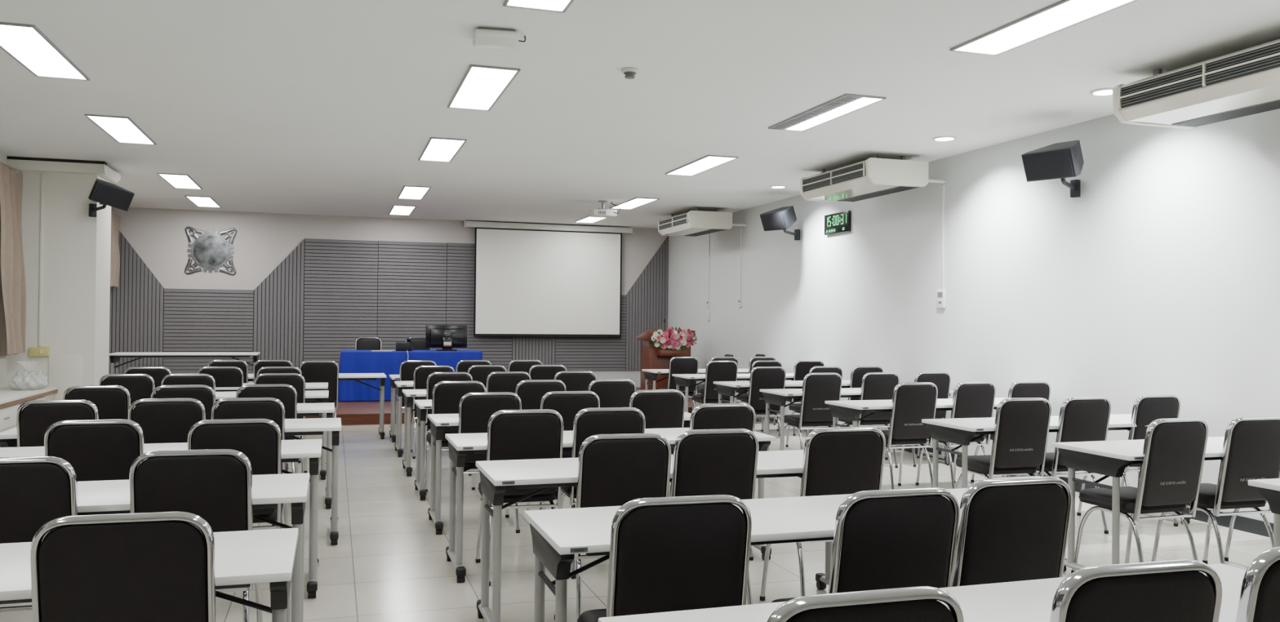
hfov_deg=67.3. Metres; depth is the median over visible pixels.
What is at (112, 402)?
banquet chair
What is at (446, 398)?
banquet chair
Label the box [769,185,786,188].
recessed light
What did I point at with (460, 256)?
wall panel
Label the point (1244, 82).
air conditioner
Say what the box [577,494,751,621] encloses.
banquet chair
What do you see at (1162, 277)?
wall
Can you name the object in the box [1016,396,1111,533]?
banquet chair
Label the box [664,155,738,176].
recessed light
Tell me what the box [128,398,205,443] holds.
banquet chair
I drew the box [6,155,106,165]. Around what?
trim
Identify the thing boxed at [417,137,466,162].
recessed light
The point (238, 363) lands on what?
banquet chair
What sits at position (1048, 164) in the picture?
grille
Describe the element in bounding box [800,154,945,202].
air conditioner
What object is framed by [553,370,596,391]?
banquet chair
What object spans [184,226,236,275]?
wall sculpture
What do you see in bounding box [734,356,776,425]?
banquet chair
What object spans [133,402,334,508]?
folding table
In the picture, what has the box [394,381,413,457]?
folding table
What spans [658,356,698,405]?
banquet chair
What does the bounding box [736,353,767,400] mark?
banquet chair
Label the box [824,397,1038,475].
folding table
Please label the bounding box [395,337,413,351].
desk telephone
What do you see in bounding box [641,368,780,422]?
folding table
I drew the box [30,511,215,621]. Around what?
banquet chair
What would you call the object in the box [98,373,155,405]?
banquet chair
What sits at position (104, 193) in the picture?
grille
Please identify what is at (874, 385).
banquet chair
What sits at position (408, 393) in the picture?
folding table
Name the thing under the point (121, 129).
recessed light
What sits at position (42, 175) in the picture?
cable conduit
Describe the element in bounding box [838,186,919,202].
grille
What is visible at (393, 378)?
folding table
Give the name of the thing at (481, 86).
recessed light
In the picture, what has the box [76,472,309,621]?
folding table
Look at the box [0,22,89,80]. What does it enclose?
recessed light
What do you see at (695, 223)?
air conditioner
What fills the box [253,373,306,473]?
banquet chair
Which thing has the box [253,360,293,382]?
banquet chair
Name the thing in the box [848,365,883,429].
banquet chair
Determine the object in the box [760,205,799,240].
wall speaker
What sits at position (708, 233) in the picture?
cable conduit
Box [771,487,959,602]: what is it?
banquet chair
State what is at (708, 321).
cable conduit
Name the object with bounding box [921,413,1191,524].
folding table
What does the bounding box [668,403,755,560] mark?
banquet chair
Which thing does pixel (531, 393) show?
banquet chair
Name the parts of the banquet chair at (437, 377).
frame, backrest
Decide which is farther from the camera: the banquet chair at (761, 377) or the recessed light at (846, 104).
the banquet chair at (761, 377)
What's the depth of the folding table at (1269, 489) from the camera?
4.26 m
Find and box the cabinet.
[0,386,58,432]
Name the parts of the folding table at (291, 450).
frame rail, leg, leg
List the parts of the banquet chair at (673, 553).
seat, backrest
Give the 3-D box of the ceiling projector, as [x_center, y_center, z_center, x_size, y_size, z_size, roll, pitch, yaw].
[-0.524,-1.510,14.225,0.412,0.236,0.324,1,-1,-18]
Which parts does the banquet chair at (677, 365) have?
seat, backrest, frame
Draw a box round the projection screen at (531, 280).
[463,220,632,337]
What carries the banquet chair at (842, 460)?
on the floor
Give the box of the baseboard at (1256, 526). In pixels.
[769,418,1273,537]
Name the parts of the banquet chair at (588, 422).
leg, seat, frame, backrest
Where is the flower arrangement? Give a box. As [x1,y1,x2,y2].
[648,326,697,350]
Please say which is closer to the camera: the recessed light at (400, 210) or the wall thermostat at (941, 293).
the wall thermostat at (941, 293)
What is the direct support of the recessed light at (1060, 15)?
in the ceiling
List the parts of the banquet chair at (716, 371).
seat, frame, backrest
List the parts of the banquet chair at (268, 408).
backrest, frame, leg, seat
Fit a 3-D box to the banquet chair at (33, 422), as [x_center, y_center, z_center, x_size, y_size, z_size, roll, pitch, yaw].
[-3.427,0.987,5.768,0.419,0.950,0.566,1,-1,-17]
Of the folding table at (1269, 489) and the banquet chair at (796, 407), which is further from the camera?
the banquet chair at (796, 407)
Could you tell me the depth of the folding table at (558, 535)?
3.29 m
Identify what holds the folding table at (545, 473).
on the floor
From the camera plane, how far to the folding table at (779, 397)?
9.53 m
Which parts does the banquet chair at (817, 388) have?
leg, seat, support rail, frame, backrest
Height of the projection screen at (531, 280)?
2.080 m
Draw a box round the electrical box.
[29,346,49,355]
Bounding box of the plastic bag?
[7,360,48,390]
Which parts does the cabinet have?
drawer, drawer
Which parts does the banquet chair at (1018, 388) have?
leg, frame, backrest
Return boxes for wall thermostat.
[706,300,710,307]
[737,298,742,306]
[936,288,946,307]
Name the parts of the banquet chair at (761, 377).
leg, seat, frame, backrest, support rail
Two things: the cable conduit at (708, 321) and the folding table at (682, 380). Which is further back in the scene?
the cable conduit at (708, 321)
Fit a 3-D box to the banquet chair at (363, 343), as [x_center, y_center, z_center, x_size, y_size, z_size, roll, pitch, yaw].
[-4.389,0.908,15.557,0.419,0.950,0.566,1,-1,-18]
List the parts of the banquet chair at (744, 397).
seat, leg, frame, backrest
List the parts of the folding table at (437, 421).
leg, leg, frame rail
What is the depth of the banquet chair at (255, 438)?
4.62 m
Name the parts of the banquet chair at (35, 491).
support rail, backrest, frame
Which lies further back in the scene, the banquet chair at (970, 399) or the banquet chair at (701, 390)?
the banquet chair at (701, 390)
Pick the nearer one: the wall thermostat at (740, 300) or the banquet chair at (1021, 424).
the banquet chair at (1021, 424)
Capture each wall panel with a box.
[108,231,164,373]
[163,288,253,373]
[253,239,304,371]
[302,238,377,367]
[377,240,447,350]
[445,243,512,371]
[511,337,555,364]
[555,295,626,370]
[625,235,668,370]
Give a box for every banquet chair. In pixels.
[0,456,78,612]
[16,399,98,447]
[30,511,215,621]
[44,418,144,481]
[62,385,130,419]
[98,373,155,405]
[123,366,171,387]
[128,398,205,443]
[128,448,262,621]
[151,384,215,419]
[161,373,215,393]
[187,418,283,529]
[196,366,243,404]
[207,360,248,383]
[211,397,288,528]
[235,383,297,473]
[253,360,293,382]
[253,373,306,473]
[256,366,302,462]
[299,360,338,417]
[355,337,381,350]
[399,360,436,431]
[405,337,431,350]
[410,365,454,458]
[424,381,485,501]
[425,372,472,475]
[456,360,491,373]
[456,391,521,533]
[467,364,506,388]
[475,408,563,586]
[485,371,531,397]
[507,360,542,377]
[515,379,566,494]
[526,391,599,510]
[528,364,567,379]
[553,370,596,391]
[554,433,671,621]
[558,407,645,578]
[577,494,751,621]
[587,378,635,407]
[629,389,685,454]
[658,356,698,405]
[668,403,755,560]
[670,428,758,604]
[691,353,736,412]
[692,360,737,408]
[696,356,737,406]
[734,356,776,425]
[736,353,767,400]
[736,360,782,435]
[747,366,786,450]
[760,426,885,600]
[766,586,964,621]
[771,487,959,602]
[777,360,824,435]
[779,373,841,449]
[785,366,842,446]
[838,372,899,467]
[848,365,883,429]
[874,382,937,488]
[884,371,951,466]
[915,381,995,488]
[951,476,1072,586]
[955,397,1051,488]
[970,381,1050,482]
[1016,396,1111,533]
[1049,559,1222,621]
[1071,417,1208,573]
[1076,394,1180,526]
[1151,416,1279,564]
[1223,500,1267,560]
[1235,546,1279,621]
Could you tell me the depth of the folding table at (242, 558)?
2.72 m
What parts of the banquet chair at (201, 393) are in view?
frame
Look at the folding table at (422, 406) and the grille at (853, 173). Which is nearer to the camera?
the folding table at (422, 406)
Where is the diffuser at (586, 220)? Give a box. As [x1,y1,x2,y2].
[577,217,604,222]
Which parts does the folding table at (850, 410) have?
leg, leg, frame rail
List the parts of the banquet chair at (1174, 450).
leg, leg, seat, support rail, frame, backrest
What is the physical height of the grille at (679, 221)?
0.140 m
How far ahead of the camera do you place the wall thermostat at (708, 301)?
16.45 m
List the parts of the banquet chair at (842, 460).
leg, support rail, leg, frame, backrest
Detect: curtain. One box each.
[0,161,26,356]
[110,211,120,287]
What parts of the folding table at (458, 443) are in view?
leg, leg, frame rail, leg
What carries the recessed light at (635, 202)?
in the ceiling
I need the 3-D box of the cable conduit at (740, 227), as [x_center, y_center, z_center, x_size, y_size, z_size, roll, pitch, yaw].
[1.592,-0.761,15.208,0.018,1.130,0.025,1,-1,-18]
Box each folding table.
[0,417,341,545]
[0,439,322,598]
[0,528,298,621]
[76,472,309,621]
[109,351,260,373]
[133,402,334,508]
[155,390,328,479]
[157,382,328,461]
[248,373,386,439]
[389,374,399,442]
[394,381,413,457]
[402,389,426,475]
[413,399,431,500]
[427,412,691,534]
[444,427,775,582]
[475,449,831,621]
[524,488,967,621]
[598,563,1245,621]
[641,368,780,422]
[671,373,821,427]
[713,380,879,429]
[759,387,953,463]
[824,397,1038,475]
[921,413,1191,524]
[1051,436,1224,572]
[1248,478,1279,547]
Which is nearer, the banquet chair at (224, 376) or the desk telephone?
the banquet chair at (224, 376)
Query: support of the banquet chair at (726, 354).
on the floor
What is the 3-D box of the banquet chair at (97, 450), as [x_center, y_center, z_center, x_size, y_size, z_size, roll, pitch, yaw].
[-2.643,0.986,4.758,0.419,0.950,0.566,1,-1,-17]
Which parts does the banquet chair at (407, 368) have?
backrest, frame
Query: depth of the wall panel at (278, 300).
16.39 m
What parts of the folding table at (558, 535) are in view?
leg, leg, frame rail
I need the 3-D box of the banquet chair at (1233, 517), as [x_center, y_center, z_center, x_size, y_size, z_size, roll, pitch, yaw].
[3.880,1.063,5.727,0.419,0.950,0.566,1,-1,-18]
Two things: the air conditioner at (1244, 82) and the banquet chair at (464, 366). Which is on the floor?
the banquet chair at (464, 366)
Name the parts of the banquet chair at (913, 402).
seat, leg, support rail, frame, backrest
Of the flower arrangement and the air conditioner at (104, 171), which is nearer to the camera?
the air conditioner at (104, 171)
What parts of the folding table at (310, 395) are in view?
frame rail, leg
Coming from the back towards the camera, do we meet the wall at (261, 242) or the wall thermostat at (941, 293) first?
the wall at (261, 242)
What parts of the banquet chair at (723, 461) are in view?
frame, backrest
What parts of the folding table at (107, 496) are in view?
frame rail, leg, leg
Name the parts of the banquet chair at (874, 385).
seat, support rail, frame, backrest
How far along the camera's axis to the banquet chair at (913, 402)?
7.97 m
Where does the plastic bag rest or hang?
on the cabinet
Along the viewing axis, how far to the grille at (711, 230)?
15.46 m
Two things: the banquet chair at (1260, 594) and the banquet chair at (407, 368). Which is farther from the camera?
the banquet chair at (407, 368)
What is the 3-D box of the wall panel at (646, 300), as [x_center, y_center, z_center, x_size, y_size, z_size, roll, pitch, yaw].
[0.133,-0.160,18.395,0.834,2.590,0.034,1,-1,-18]
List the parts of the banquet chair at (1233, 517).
leg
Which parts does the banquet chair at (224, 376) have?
frame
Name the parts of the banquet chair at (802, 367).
seat, frame, backrest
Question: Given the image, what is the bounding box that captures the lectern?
[636,319,695,395]
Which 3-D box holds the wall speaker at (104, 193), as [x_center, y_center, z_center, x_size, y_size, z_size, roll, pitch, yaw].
[-6.070,-1.283,10.850,0.575,0.410,0.449,0,-1,34]
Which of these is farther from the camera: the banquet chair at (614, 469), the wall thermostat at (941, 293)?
the wall thermostat at (941, 293)
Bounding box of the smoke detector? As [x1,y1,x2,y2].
[621,67,638,79]
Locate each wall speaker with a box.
[88,178,134,217]
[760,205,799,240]
[1021,140,1084,197]
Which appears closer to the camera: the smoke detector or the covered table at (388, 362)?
the smoke detector
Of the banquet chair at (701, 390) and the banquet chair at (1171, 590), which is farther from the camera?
the banquet chair at (701, 390)
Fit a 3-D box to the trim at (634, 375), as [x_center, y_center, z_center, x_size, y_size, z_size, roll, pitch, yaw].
[-4.065,1.240,17.060,9.620,0.320,0.012,1,-1,-18]
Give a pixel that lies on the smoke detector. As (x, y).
(629, 73)
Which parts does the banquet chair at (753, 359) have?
seat, frame, backrest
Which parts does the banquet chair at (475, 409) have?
seat, support rail, frame, backrest, leg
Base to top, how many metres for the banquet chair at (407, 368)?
0.950 m
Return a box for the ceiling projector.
[589,200,620,217]
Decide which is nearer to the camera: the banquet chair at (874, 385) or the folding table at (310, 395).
the folding table at (310, 395)
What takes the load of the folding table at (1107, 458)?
on the floor
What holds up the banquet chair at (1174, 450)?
on the floor
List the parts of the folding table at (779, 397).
leg, leg, frame rail, leg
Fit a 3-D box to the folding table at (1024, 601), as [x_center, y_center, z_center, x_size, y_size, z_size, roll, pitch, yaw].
[0.891,1.103,2.261,1.900,0.750,0.583,1,-1,-18]
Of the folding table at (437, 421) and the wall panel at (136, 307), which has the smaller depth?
the folding table at (437, 421)
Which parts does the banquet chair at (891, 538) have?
seat, frame, backrest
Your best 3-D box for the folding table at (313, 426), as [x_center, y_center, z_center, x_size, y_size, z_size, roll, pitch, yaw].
[-2.878,1.095,6.046,1.900,0.750,0.580,1,-1,-18]
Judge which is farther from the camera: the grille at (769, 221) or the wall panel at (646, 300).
the wall panel at (646, 300)
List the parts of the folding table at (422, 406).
leg, leg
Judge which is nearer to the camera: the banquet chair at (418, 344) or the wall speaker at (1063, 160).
the wall speaker at (1063, 160)
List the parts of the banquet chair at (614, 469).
support rail, frame, backrest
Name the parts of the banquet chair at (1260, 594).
backrest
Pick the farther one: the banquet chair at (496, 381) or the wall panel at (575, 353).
the wall panel at (575, 353)
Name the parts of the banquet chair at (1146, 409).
leg, leg, support rail, seat, frame, backrest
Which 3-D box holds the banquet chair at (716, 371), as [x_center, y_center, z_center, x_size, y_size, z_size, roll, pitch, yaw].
[0.924,1.085,12.027,0.419,0.950,0.567,1,-1,-18]
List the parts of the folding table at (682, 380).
leg, frame rail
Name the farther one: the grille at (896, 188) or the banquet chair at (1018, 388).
the grille at (896, 188)
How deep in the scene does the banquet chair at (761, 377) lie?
10.42 m
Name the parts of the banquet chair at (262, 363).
backrest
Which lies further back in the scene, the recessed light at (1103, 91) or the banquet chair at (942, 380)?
the banquet chair at (942, 380)
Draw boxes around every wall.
[0,152,7,388]
[111,206,667,351]
[667,108,1279,523]
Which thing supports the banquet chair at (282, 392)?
on the floor
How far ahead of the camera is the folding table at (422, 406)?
7.66 m
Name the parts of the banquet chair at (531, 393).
backrest, frame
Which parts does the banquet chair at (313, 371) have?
backrest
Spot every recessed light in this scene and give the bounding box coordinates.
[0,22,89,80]
[84,114,156,145]
[156,173,202,189]
[184,195,221,207]
[388,204,416,215]
[397,185,431,199]
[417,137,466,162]
[447,64,520,111]
[502,0,573,13]
[573,215,606,222]
[609,197,659,209]
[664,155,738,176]
[768,93,886,131]
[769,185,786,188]
[932,136,956,141]
[949,0,1137,56]
[1089,88,1112,96]
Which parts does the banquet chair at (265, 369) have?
backrest, frame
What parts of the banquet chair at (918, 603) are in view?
backrest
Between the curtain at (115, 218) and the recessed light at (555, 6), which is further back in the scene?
the curtain at (115, 218)
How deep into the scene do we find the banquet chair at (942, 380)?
9.70 m
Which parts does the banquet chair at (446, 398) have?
leg, seat, support rail, frame, backrest, leg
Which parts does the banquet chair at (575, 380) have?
frame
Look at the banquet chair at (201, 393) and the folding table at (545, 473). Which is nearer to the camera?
the folding table at (545, 473)
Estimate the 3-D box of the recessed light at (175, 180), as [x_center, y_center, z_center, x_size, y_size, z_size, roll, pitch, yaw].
[-5.998,-1.690,12.564,0.350,0.014,1.390,1,-1,-18]
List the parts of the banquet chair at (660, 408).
frame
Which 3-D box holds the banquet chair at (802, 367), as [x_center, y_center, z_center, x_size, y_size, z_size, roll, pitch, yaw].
[2.077,1.100,12.426,0.419,0.950,0.567,1,0,-16]
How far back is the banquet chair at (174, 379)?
8.07 m
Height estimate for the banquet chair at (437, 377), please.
0.950 m
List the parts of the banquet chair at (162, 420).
frame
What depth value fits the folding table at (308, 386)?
9.54 m
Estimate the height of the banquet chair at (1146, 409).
0.950 m
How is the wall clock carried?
attached to the wall at (1162, 277)
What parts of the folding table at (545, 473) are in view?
leg, leg, frame rail, leg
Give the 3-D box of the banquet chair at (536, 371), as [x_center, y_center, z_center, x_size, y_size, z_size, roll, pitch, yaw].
[-1.058,1.051,10.533,0.419,0.950,0.567,1,0,-16]
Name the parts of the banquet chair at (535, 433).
leg, seat, support rail, frame, backrest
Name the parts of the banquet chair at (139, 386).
frame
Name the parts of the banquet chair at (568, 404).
backrest, frame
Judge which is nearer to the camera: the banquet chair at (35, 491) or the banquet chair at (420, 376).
the banquet chair at (35, 491)
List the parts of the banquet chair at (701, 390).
seat, frame, backrest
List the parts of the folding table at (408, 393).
leg, leg, frame rail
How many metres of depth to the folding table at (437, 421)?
6.49 m
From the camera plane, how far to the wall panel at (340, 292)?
16.66 m
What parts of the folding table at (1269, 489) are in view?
leg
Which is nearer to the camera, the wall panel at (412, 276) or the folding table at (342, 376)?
the folding table at (342, 376)
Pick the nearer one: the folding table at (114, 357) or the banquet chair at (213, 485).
the banquet chair at (213, 485)
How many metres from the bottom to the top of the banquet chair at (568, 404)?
0.950 m
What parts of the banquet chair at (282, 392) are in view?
backrest, frame, leg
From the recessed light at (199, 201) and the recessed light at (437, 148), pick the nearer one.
the recessed light at (437, 148)
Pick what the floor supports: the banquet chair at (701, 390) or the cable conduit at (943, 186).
the banquet chair at (701, 390)
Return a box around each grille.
[93,183,133,209]
[657,213,688,230]
[684,228,726,236]
[760,213,785,230]
[801,161,866,191]
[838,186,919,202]
[1022,150,1073,180]
[1171,99,1279,127]
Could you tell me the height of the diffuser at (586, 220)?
0.006 m
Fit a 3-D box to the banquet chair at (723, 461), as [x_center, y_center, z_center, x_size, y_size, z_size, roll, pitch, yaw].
[0.270,1.016,4.638,0.419,0.950,0.567,1,-1,-18]
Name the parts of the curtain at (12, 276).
rail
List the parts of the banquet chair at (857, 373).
frame, backrest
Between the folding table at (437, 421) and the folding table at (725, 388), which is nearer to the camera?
the folding table at (437, 421)
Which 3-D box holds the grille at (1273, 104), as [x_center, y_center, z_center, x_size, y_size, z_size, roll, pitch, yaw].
[4.038,-1.314,6.151,0.220,0.018,1.330,1,-1,-18]
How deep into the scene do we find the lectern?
15.96 m
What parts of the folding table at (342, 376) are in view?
frame rail, leg, leg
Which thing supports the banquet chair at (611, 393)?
on the floor
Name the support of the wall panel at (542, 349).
attached to the wall at (261, 242)
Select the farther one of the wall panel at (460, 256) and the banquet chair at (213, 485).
the wall panel at (460, 256)
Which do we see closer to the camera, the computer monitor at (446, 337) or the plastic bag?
the plastic bag
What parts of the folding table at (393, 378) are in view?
leg, leg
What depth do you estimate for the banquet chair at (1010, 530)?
3.09 m
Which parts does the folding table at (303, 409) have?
frame rail, leg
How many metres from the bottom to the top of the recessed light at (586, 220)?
0.014 m
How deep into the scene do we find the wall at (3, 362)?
10.66 m
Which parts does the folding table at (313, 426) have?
frame rail, leg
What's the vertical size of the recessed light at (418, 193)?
0.014 m
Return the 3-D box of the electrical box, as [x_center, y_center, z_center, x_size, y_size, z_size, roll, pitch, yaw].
[-6.793,0.460,10.871,0.190,0.100,0.071,1,-1,-18]
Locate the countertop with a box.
[0,386,58,404]
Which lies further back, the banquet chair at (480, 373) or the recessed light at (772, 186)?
the recessed light at (772, 186)
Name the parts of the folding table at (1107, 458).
leg, leg, frame rail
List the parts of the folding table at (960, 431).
leg, leg, frame rail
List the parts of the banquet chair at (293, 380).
backrest, frame, leg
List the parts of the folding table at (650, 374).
leg, leg, frame rail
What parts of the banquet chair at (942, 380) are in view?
leg, leg, frame, backrest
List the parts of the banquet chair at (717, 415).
frame, backrest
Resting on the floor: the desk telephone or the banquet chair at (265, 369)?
the banquet chair at (265, 369)
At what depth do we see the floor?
6.03 m
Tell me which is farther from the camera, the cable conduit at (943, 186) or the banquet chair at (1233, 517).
the cable conduit at (943, 186)
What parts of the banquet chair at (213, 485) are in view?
backrest, support rail, leg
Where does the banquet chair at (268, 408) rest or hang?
on the floor
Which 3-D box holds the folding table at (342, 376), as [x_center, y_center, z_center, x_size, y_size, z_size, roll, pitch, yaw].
[-3.987,1.128,11.329,1.900,0.750,0.580,1,-1,-18]
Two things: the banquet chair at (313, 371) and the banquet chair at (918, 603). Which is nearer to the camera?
the banquet chair at (918, 603)
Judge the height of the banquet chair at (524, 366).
0.950 m
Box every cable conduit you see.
[38,173,44,346]
[706,320,709,363]
[707,233,710,299]
[739,226,742,298]
[941,185,945,288]
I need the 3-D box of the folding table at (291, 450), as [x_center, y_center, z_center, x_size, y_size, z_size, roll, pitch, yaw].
[-2.627,1.088,4.898,1.900,0.750,0.580,1,-1,-18]
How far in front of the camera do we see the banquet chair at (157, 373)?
9.07 m
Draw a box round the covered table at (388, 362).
[337,350,482,400]
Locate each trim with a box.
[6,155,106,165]
[180,370,640,386]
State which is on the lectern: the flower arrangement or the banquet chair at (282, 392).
the flower arrangement
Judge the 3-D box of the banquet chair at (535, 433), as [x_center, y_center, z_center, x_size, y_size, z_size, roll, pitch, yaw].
[-0.693,1.013,5.485,0.419,0.950,0.566,1,0,-16]
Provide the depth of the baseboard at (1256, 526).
6.92 m
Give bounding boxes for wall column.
[7,170,111,386]
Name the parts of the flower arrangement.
flower, flower, flower, flower, flower, flower, flower, flower, flower, flower, flower, pot, flower, flower, flower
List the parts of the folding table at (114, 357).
leg, leg, frame rail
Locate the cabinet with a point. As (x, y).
(11, 399)
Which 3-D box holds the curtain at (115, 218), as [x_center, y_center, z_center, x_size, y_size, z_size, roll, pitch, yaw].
[-8.209,-0.967,14.841,0.122,1.175,1.560,1,-1,-18]
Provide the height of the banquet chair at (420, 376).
0.950 m
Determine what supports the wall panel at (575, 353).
attached to the wall at (261, 242)
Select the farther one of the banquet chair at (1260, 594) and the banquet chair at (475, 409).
the banquet chair at (475, 409)
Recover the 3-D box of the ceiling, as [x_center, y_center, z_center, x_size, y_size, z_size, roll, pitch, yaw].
[-0.919,-1.763,7.326,9.920,0.150,20.800,1,-1,-18]
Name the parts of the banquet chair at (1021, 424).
leg, seat, support rail, frame, backrest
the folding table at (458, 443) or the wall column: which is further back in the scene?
the wall column
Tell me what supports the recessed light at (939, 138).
in the ceiling
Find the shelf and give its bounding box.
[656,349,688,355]
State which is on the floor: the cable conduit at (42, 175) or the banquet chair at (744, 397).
the banquet chair at (744, 397)
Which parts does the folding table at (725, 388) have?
leg, leg, frame rail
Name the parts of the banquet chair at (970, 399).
leg, seat, leg, support rail, frame, backrest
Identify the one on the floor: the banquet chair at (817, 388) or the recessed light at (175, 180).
the banquet chair at (817, 388)
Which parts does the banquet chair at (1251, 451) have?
leg, leg, seat, support rail, frame, backrest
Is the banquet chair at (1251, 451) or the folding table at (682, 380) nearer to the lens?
the banquet chair at (1251, 451)
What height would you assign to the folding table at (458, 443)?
0.750 m
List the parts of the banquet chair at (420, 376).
leg, backrest, frame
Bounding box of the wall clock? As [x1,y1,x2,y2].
[824,210,850,235]
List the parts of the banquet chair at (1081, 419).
seat, support rail, frame, backrest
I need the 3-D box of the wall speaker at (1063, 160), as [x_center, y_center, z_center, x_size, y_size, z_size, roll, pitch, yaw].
[3.577,-1.206,8.083,0.592,0.442,0.454,1,-1,-34]
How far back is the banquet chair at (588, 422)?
5.39 m
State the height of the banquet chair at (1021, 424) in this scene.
0.950 m
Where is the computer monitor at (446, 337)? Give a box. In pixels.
[425,324,466,351]
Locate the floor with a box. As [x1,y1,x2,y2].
[0,417,1271,621]
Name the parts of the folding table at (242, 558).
frame rail, leg, leg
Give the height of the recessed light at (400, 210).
0.014 m
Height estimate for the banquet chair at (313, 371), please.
0.950 m
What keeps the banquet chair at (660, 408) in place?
on the floor
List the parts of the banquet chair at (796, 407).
leg, seat, frame, backrest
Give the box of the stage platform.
[305,386,738,425]
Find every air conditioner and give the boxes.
[6,159,120,182]
[657,207,746,236]
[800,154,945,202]
[1112,39,1279,128]
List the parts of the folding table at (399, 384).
leg, leg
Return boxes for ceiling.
[0,0,1279,228]
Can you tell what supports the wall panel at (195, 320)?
attached to the wall at (261, 242)

